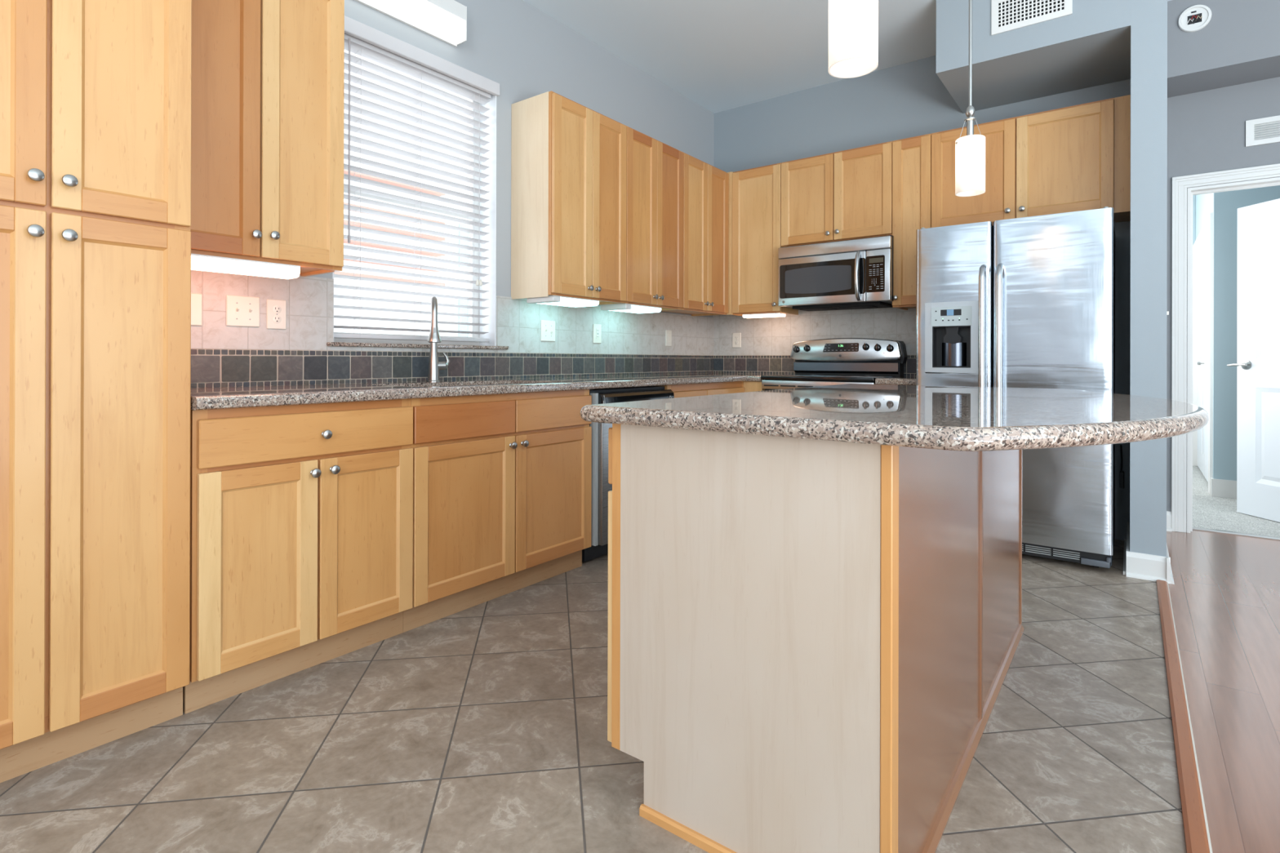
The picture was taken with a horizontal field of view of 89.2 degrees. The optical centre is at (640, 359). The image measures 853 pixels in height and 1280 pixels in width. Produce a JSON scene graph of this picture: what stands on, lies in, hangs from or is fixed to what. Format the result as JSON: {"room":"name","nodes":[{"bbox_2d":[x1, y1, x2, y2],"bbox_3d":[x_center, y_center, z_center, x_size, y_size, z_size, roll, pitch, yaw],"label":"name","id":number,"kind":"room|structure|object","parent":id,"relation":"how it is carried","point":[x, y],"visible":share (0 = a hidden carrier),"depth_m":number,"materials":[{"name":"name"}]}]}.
{"room":"kitchen","nodes":[
{"label":"kitchen","id":0,"kind":"room"},
{"bbox_2d":[299,0,714,317],"bbox_3d":[-2.082,-0.503,1.899,0.150,3.040,8.917,0,0,37],"label":"wall","id":1,"kind":"structure","parent":0,"point":[515,45],"depth_m":3.74,"materials":[{"name":"grey paint"}]},
{"bbox_2d":[191,293,202,325],"bbox_3d":[-1.643,-0.181,2.334,0.008,0.118,0.116,0,0,37],"label":"wall plate","id":2,"kind":"object","parent":1,"relation":"attached to","point":[196,298],"visible":0.21,"depth_m":2.36,"materials":[{"name":"beige plastic"}]},
{"bbox_2d":[226,294,259,327],"bbox_3d":[-1.521,-0.184,2.487,0.019,0.117,0.118,0,0,37],"label":"wall plate","id":3,"kind":"object","parent":1,"relation":"attached to","point":[241,311],"visible":1,"depth_m":2.49,"materials":[{"name":"beige plastic"}]},
{"bbox_2d":[190,0,344,276],"bbox_3d":[-1.432,-0.881,2.338,0.353,1.080,0.600,0,0,37],"label":"upper cabinet","id":4,"kind":"object","parent":1,"relation":"attached to","point":[268,76],"visible":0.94,"depth_m":2.27,"materials":[{"name":"brown wood"}]},
{"bbox_2d":[191,253,300,279],"bbox_3d":[-1.411,-0.319,2.229,0.113,0.042,0.422,0,0,37],"label":"light","id":5,"kind":"object","parent":4,"relation":"attached to","point":[198,262],"visible":0.6,"depth_m":2.22,"materials":[{"name":"white plastic"}]},
{"bbox_2d":[266,298,286,329],"bbox_3d":[-1.452,-0.178,2.587,0.008,0.118,0.074,0,0,37],"label":"wall plate","id":6,"kind":"object","parent":1,"relation":"attached to","point":[276,308],"visible":1,"depth_m":2.58,"materials":[{"name":"beige plastic"}]},
{"bbox_2d":[272,305,281,313],"bbox_3d":[-1.449,-0.198,2.586,0.002,0.033,0.033,0,0,37],"label":"receptacle","id":7,"kind":"object","parent":6,"relation":"attached to","point":[276,308],"depth_m":2.58,"materials":[{"name":"white plastic"}]},
{"bbox_2d":[272,315,281,323],"bbox_3d":[-1.449,-0.159,2.586,0.002,0.033,0.033,0,0,37],"label":"receptacle","id":8,"kind":"object","parent":6,"relation":"attached to","point":[276,318],"depth_m":2.58,"materials":[{"name":"white plastic"}]},
{"bbox_2d":[355,0,466,46],"bbox_3d":[-1.264,-1.668,2.778,0.090,0.176,1.200,0,0,37],"label":"wall light","id":9,"kind":"object","parent":1,"relation":"attached to","point":[446,20],"visible":1,"depth_m":3.09,"materials":[{"name":"white plastic"}]},
{"bbox_2d":[326,93,508,349],"bbox_3d":[-1.087,-0.767,3.193,0.176,1.424,0.998,0,0,37],"label":"window","id":10,"kind":"structure","parent":1,"relation":"in","point":[491,311],"depth_m":3.51,"materials":[{"name":"white"}]},
{"bbox_2d":[333,15,499,342],"bbox_3d":[-1.076,-0.788,3.152,0.097,1.392,0.925,0,0,37],"label":"window blind","id":11,"kind":"object","parent":10,"relation":"attached to","point":[361,39],"visible":0.85,"depth_m":3.13,"materials":[{"name":"white plastic"}]},
{"bbox_2d":[191,270,714,387],"bbox_3d":[-0.582,-0.112,3.751,0.010,0.458,3.894,0,0,37],"label":"backsplash","id":12,"kind":"structure","parent":1,"relation":"attached to","point":[222,355],"depth_m":3.06,"materials":[{"name":"beige tile"}]},
{"bbox_2d":[541,320,555,341],"bbox_3d":[-0.537,-0.165,3.789,0.019,0.122,0.116,0,0,37],"label":"wall plate","id":13,"kind":"object","parent":1,"relation":"attached to","point":[548,327],"visible":1,"depth_m":3.79,"materials":[{"name":"beige plastic"}]},
{"bbox_2d":[511,90,626,304],"bbox_3d":[-0.387,-0.867,3.719,0.353,1.076,0.620,0,0,37],"label":"upper cabinet","id":14,"kind":"object","parent":1,"relation":"attached to","point":[569,158],"visible":0.99,"depth_m":3.53,"materials":[{"name":"brown wood"}]},
{"bbox_2d":[526,295,599,306],"bbox_3d":[-0.431,-0.321,3.624,0.205,0.032,0.370,0,0,37],"label":"light","id":15,"kind":"object","parent":14,"relation":"attached to","point":[558,300],"visible":0.94,"depth_m":3.54,"materials":[{"name":"white plastic"}]},
{"bbox_2d":[540,297,599,306],"bbox_3d":[-0.414,-0.318,3.644,0.202,0.026,0.313,0,0,37],"label":"diffuser","id":16,"kind":"object","parent":15,"relation":"attached to","point":[562,301],"depth_m":3.60,"materials":[{"name":"white plastic"}]},
{"bbox_2d":[593,324,601,343],"bbox_3d":[-0.278,-0.162,4.139,0.010,0.122,0.078,0,0,37],"label":"wall plate","id":17,"kind":"object","parent":1,"relation":"attached to","point":[597,327],"visible":1,"depth_m":4.14,"materials":[{"name":"beige plastic"}]},
{"bbox_2d":[595,328,599,338],"bbox_3d":[-0.276,-0.162,4.138,0.003,0.066,0.033,0,0,37],"label":"receptacle","id":18,"kind":"object","parent":17,"relation":"attached to","point":[597,329],"depth_m":4.13,"materials":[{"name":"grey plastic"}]},
{"bbox_2d":[598,124,684,311],"bbox_3d":[-0.014,-0.870,4.213,0.353,1.068,0.616,0,0,37],"label":"upper cabinet","id":19,"kind":"object","parent":1,"relation":"attached to","point":[655,168],"visible":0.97,"depth_m":4.10,"materials":[{"name":"brown wood"}]},
{"bbox_2d":[600,303,661,313],"bbox_3d":[-0.060,-0.320,4.114,0.205,0.032,0.370,0,0,37],"label":"light","id":20,"kind":"object","parent":19,"relation":"attached to","point":[628,308],"visible":1,"depth_m":4.01,"materials":[{"name":"white plastic"}]},
{"bbox_2d":[665,329,671,346],"bbox_3d":[0.204,-0.155,4.778,0.008,0.118,0.074,0,0,37],"label":"wall plate","id":21,"kind":"object","parent":1,"relation":"attached to","point":[668,333],"visible":1,"depth_m":4.77,"materials":[{"name":"beige plastic"}]},
{"bbox_2d":[660,151,728,315],"bbox_3d":[0.357,-0.868,4.704,0.353,1.068,0.611,0,0,37],"label":"upper cabinet","id":22,"kind":"object","parent":1,"relation":"attached to","point":[705,186],"visible":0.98,"depth_m":4.59,"materials":[{"name":"brown wood"}]},
{"bbox_2d":[0,466,1279,852],"bbox_3d":[1.897,1.047,1.321,6.900,0.058,12.800,0,0,37],"label":"floor","id":23,"kind":"structure","parent":0,"point":[482,727],"depth_m":1.72,"materials":[{"name":"tile"}]},
{"bbox_2d":[0,0,191,782],"bbox_3d":[-1.678,-0.202,1.760,0.659,2.440,0.604,0,0,37],"label":"pantry cabinet","id":24,"kind":"object","parent":23,"relation":"on","point":[95,95],"visible":1,"depth_m":1.65,"materials":[{"name":"brown wood"}]},
{"bbox_2d":[183,399,413,714],"bbox_3d":[-1.283,0.583,2.284,0.659,0.874,0.698,0,0,37],"label":"base cabinet","id":25,"kind":"object","parent":23,"relation":"on","point":[301,516],"visible":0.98,"depth_m":2.05,"materials":[{"name":"brown wood"}]},
{"bbox_2d":[403,389,591,632],"bbox_3d":[-0.775,0.584,2.957,0.659,0.874,0.986,0,0,37],"label":"base cabinet","id":26,"kind":"object","parent":23,"relation":"on","point":[502,483],"visible":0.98,"depth_m":2.70,"materials":[{"name":"brown wood"}]},
{"bbox_2d":[582,386,674,562],"bbox_3d":[-0.257,0.589,3.606,0.647,0.868,0.645,0,0,37],"label":"dishwasher","id":27,"kind":"object","parent":23,"relation":"on","point":[601,486],"visible":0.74,"depth_m":3.20,"materials":[{"name":"silver metal"}]},
{"bbox_2d":[661,381,764,397],"bbox_3d":[0.426,0.589,4.469,0.750,0.874,1.542,0,0,37],"label":"base cabinet","id":28,"kind":"object","parent":23,"relation":"on","point":[709,388],"visible":0.06,"depth_m":4.11,"materials":[{"name":"brown wood"}]},
{"bbox_2d":[191,373,791,410],"bbox_3d":[-0.282,0.128,3.531,0.752,0.038,3.898,0,0,37],"label":"countertop","id":29,"kind":"structure","parent":28,"relation":"on","point":[218,397],"depth_m":2.52,"materials":[{"name":"stone"}]},
{"bbox_2d":[426,296,449,382],"bbox_3d":[-0.956,-0.091,3.009,0.096,0.396,0.207,0,0,-3],"label":"kitchen faucet","id":30,"kind":"object","parent":29,"relation":"on","point":[434,366],"visible":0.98,"depth_m":3.04,"materials":[{"name":"silver metal"}]},
{"bbox_2d":[607,423,1024,852],"bbox_3d":[0.676,0.587,2.006,0.694,0.875,1.700,0,0,37],"label":"kitchen island","id":31,"kind":"object","parent":23,"relation":"on","point":[812,645],"visible":0.84,"depth_m":1.32,"materials":[{"name":"brown wood"}]},
{"bbox_2d":[579,383,1208,451],"bbox_3d":[0.868,0.130,1.894,1.180,0.038,1.832,0,0,37],"label":"island countertop","id":32,"kind":"structure","parent":31,"relation":"on","point":[948,418],"depth_m":1.31,"materials":[{"name":"stone"}]},
{"bbox_2d":[760,337,906,391],"bbox_3d":[1.272,0.430,4.338,0.788,1.155,0.693,0,0,37],"label":"electric stove","id":33,"kind":"object","parent":23,"relation":"on","point":[835,361],"visible":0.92,"depth_m":4.41,"materials":[{"name":"silver metal"}]},
{"bbox_2d":[760,373,899,381],"bbox_3d":[1.267,0.122,4.332,0.745,0.026,0.574,0,0,37],"label":"cooktop","id":34,"kind":"object","parent":33,"relation":"in","point":[793,377],"depth_m":4.22,"materials":[{"name":"grey glass"}]},
{"bbox_2d":[915,206,1115,568],"bbox_3d":[2.088,0.148,3.616,0.890,1.761,0.846,0,0,37],"label":"refrigerator","id":35,"kind":"object","parent":23,"relation":"on","point":[1023,302],"visible":0.69,"depth_m":3.25,"materials":[{"name":"grey metal"}]},
{"bbox_2d":[1119,444,1124,488],"bbox_3d":[2.641,0.589,3.563,0.020,0.223,0.133,0,0,37],"label":"power cord","id":36,"kind":"object","parent":35,"relation":"attached to","point":[1122,473],"visible":1,"depth_m":3.51,"materials":[{"name":"black plastic"}]},
{"bbox_2d":[1156,579,1212,852],"bbox_3d":[0.014,1.015,-0.167,0.043,0.011,7.914,0,0,37],"label":"trim","id":37,"kind":"structure","parent":23,"relation":"on","point":[1197,835],"depth_m":1.72,"materials":[{"name":"brown wood"}]},
{"bbox_3d":[1.706,0.591,4.075,0.248,0.874,0.629,0,0,37],"label":"base cabinet","id":38,"kind":"object","parent":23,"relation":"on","visible":0},
{"bbox_2d":[875,376,915,385],"bbox_3d":[1.701,0.133,4.066,0.257,0.038,0.652,0,0,37],"label":"countertop","id":39,"kind":"structure","parent":38,"relation":"on","point":[901,380],"depth_m":3.83,"materials":[{"name":"stone"}]},
{"bbox_2d":[523,0,1170,113],"bbox_3d":[1.885,-2.043,1.464,7.100,0.060,13.000,0,0,37],"label":"ceiling","id":40,"kind":"structure","parent":0,"point":[721,55],"depth_m":4.09,"materials":[{"name":"white paint"}]},
{"bbox_2d":[828,0,878,78],"bbox_3d":[0.449,-1.315,1.369,0.120,1.402,0.120,0,0,37],"label":"pendant lamp","id":41,"kind":"object","parent":40,"relation":"hanging from","point":[853,24],"visible":1,"depth_m":1.33,"materials":[{"name":"white glass"}]},
{"bbox_2d":[955,0,985,196],"bbox_3d":[1.225,-1.315,2.412,0.120,1.398,0.120,0,0,37],"label":"pendant lamp","id":42,"kind":"object","parent":40,"relation":"hanging from","point":[970,148],"visible":1,"depth_m":2.38,"materials":[{"name":"white glass"}]},
{"bbox_2d":[964,105,976,135],"bbox_3d":[1.224,-0.876,2.412,0.040,0.130,0.040,0,0,37],"label":"socket","id":43,"kind":"object","parent":42,"relation":"attached to","point":[970,112],"depth_m":2.40,"materials":[{"name":"silver metal"}]},
{"bbox_2d":[714,55,1130,540],"bbox_3d":[1.724,-0.491,4.537,2.740,3.040,0.120,0,0,37],"label":"wall","id":44,"kind":"structure","parent":0,"point":[908,100],"depth_m":4.51,"materials":[{"name":"grey paint"}]},
{"bbox_2d":[732,333,741,347],"bbox_3d":[0.762,-0.151,5.171,0.078,0.118,0.008,0,0,37],"label":"wall plate","id":45,"kind":"object","parent":44,"relation":"attached to","point":[736,337],"visible":1,"depth_m":5.17,"materials":[{"name":"beige plastic"}]},
{"bbox_2d":[726,162,798,315],"bbox_3d":[0.905,-0.867,4.858,0.433,1.068,0.352,0,0,37],"label":"upper cabinet","id":46,"kind":"object","parent":44,"relation":"attached to","point":[754,193],"visible":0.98,"depth_m":4.74,"materials":[{"name":"brown wood"}]},
{"bbox_2d":[742,312,786,318],"bbox_3d":[0.903,-0.320,4.763,0.298,0.024,0.108,0,0,37],"label":"light","id":47,"kind":"object","parent":46,"relation":"attached to","point":[770,314],"visible":1,"depth_m":4.72,"materials":[{"name":"white plastic"}]},
{"bbox_2d":[712,307,915,376],"bbox_3d":[1.298,-0.122,4.775,1.775,0.490,0.010,0,0,37],"label":"backsplash","id":48,"kind":"structure","parent":44,"relation":"attached to","point":[766,343],"depth_m":4.90,"materials":[{"name":"beige tile"}]},
{"bbox_2d":[781,141,893,247],"bbox_3d":[1.385,-1.097,4.495,0.766,0.606,0.352,0,0,37],"label":"upper cabinet","id":49,"kind":"object","parent":44,"relation":"attached to","point":[845,194],"visible":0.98,"depth_m":4.36,"materials":[{"name":"brown wood"}]},
{"bbox_2d":[777,235,893,311],"bbox_3d":[1.363,-0.566,4.442,0.764,0.440,0.462,0,0,37],"label":"microwave","id":50,"kind":"object","parent":49,"relation":"attached to","point":[858,273],"visible":1,"depth_m":4.29,"materials":[{"name":"silver metal"}]},
{"bbox_2d":[892,133,931,310],"bbox_3d":[1.784,-0.865,4.193,0.232,1.068,0.352,0,0,37],"label":"upper cabinet","id":51,"kind":"object","parent":44,"relation":"attached to","point":[912,156],"visible":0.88,"depth_m":4.09,"materials":[{"name":"brown wood"}]},
{"bbox_2d":[931,94,1130,227],"bbox_3d":[2.270,-1.091,3.826,0.983,0.616,0.352,0,0,37],"label":"upper cabinet","id":52,"kind":"object","parent":44,"relation":"attached to","point":[1077,157],"visible":0.86,"depth_m":3.65,"materials":[{"name":"brown wood"}]},
{"bbox_2d":[936,0,1167,556],"bbox_3d":[2.390,-0.490,3.774,0.999,3.040,1.178,0,0,37],"label":"wall","id":53,"kind":"structure","parent":0,"point":[1102,42],"depth_m":3.08,"materials":[{"name":"grey paint"}]},
{"bbox_2d":[991,0,1072,35],"bbox_3d":[1.999,-1.811,3.330,0.357,0.191,0.008,0,0,37],"label":"air vent","id":54,"kind":"object","parent":53,"relation":"in","point":[1006,15],"visible":1,"depth_m":3.35,"materials":[{"name":"white metal"}]},
{"bbox_2d":[1123,521,1174,584],"bbox_3d":[2.724,0.973,3.501,0.189,0.115,1.206,0,0,37],"label":"baseboard","id":55,"kind":"structure","parent":53,"relation":"attached to","point":[1151,567],"depth_m":3.04,"materials":[{"name":"white wood"}]},
{"bbox_2d":[1166,0,1279,511],"bbox_3d":[4.687,-0.486,2.635,4.039,3.040,0.485,0,0,37],"label":"wall","id":56,"kind":"structure","parent":0,"point":[1224,74],"depth_m":3.67,"materials":[{"name":"grey paint"}]},
{"bbox_2d":[1166,511,1172,531],"bbox_3d":[4.708,0.977,2.738,3.925,0.115,0.028,0,0,37],"label":"baseboard","id":57,"kind":"structure","parent":56,"relation":"attached to","point":[1169,528],"depth_m":3.90,"materials":[{"name":"white wood"}]},
{"bbox_2d":[1177,4,1212,31],"bbox_3d":[3.042,-1.874,3.566,0.142,0.142,0.019,0,0,37],"label":"smoke detector base","id":58,"kind":"object","parent":56,"relation":"attached to","point":[1194,18],"visible":1,"depth_m":3.57,"materials":[{"name":"white plastic"}]},
{"bbox_2d":[1171,163,1279,533],"bbox_3d":[3.865,-0.028,3.918,1.057,2.122,0.869,0,0,37],"label":"door","id":59,"kind":"structure","parent":56,"relation":"in","point":[1258,341],"depth_m":4.11,"materials":[{"name":"white wood"}]},
{"bbox_2d":[1245,115,1279,146],"bbox_3d":[3.600,-1.286,3.593,0.371,0.147,0.010,0,0,37],"label":"air vent","id":60,"kind":"object","parent":56,"relation":"in","point":[1264,131],"visible":1,"depth_m":3.66,"materials":[{"name":"white metal"}]},
{"bbox_2d":[1192,185,1279,480],"bbox_3d":[4.939,-0.483,4.801,3.650,3.040,3.285,0,0,37],"label":"wall","id":61,"kind":"structure","parent":0,"point":[1224,206],"depth_m":4.82,"materials":[{"name":"blue paint"}]},
{"bbox_2d":[1192,212,1213,494],"bbox_3d":[4.879,-0.038,5.569,0.150,2.130,1.770,0,0,37],"label":"door","id":62,"kind":"structure","parent":61,"relation":"in","point":[1202,247],"depth_m":5.64,"materials":[{"name":"white wood"}]},
{"bbox_2d":[1210,477,1236,498],"bbox_3d":[4.940,0.963,5.181,1.463,0.132,3.861,0,0,-14],"label":"baseboard","id":63,"kind":"structure","parent":61,"relation":"attached to","point":[1222,488],"depth_m":4.81,"materials":[{"name":"white wood"}]},
{"bbox_2d":[1192,527,1279,539],"bbox_3d":[3.696,1.028,3.696,0.915,0.009,0.030,0,0,37],"label":"trim","id":64,"kind":"structure","parent":61,"relation":"attached to","point":[1194,528],"depth_m":3.83,"materials":[{"name":"silver metal"}]},
{"label":"outside","id":65,"kind":"structure","parent":0,"visible":0},
{"bbox_3d":[-11.218,4.057,14.739,29.800,0.100,50.000,0,0,37],"label":"ground","id":66,"kind":"structure","parent":65,"visible":0},
{"bbox_2d":[333,168,445,285],"bbox_3d":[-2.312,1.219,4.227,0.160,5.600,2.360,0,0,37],"label":"awning","id":67,"kind":"object","parent":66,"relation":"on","point":[345,171],"visible":0.16,"depth_m":4.79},
{"bbox_2d":[333,49,471,337],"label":"window","id":68,"kind":"structure","parent":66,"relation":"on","point":[337,301],"depth_m":10.34,"materials":[{"name":"white"}]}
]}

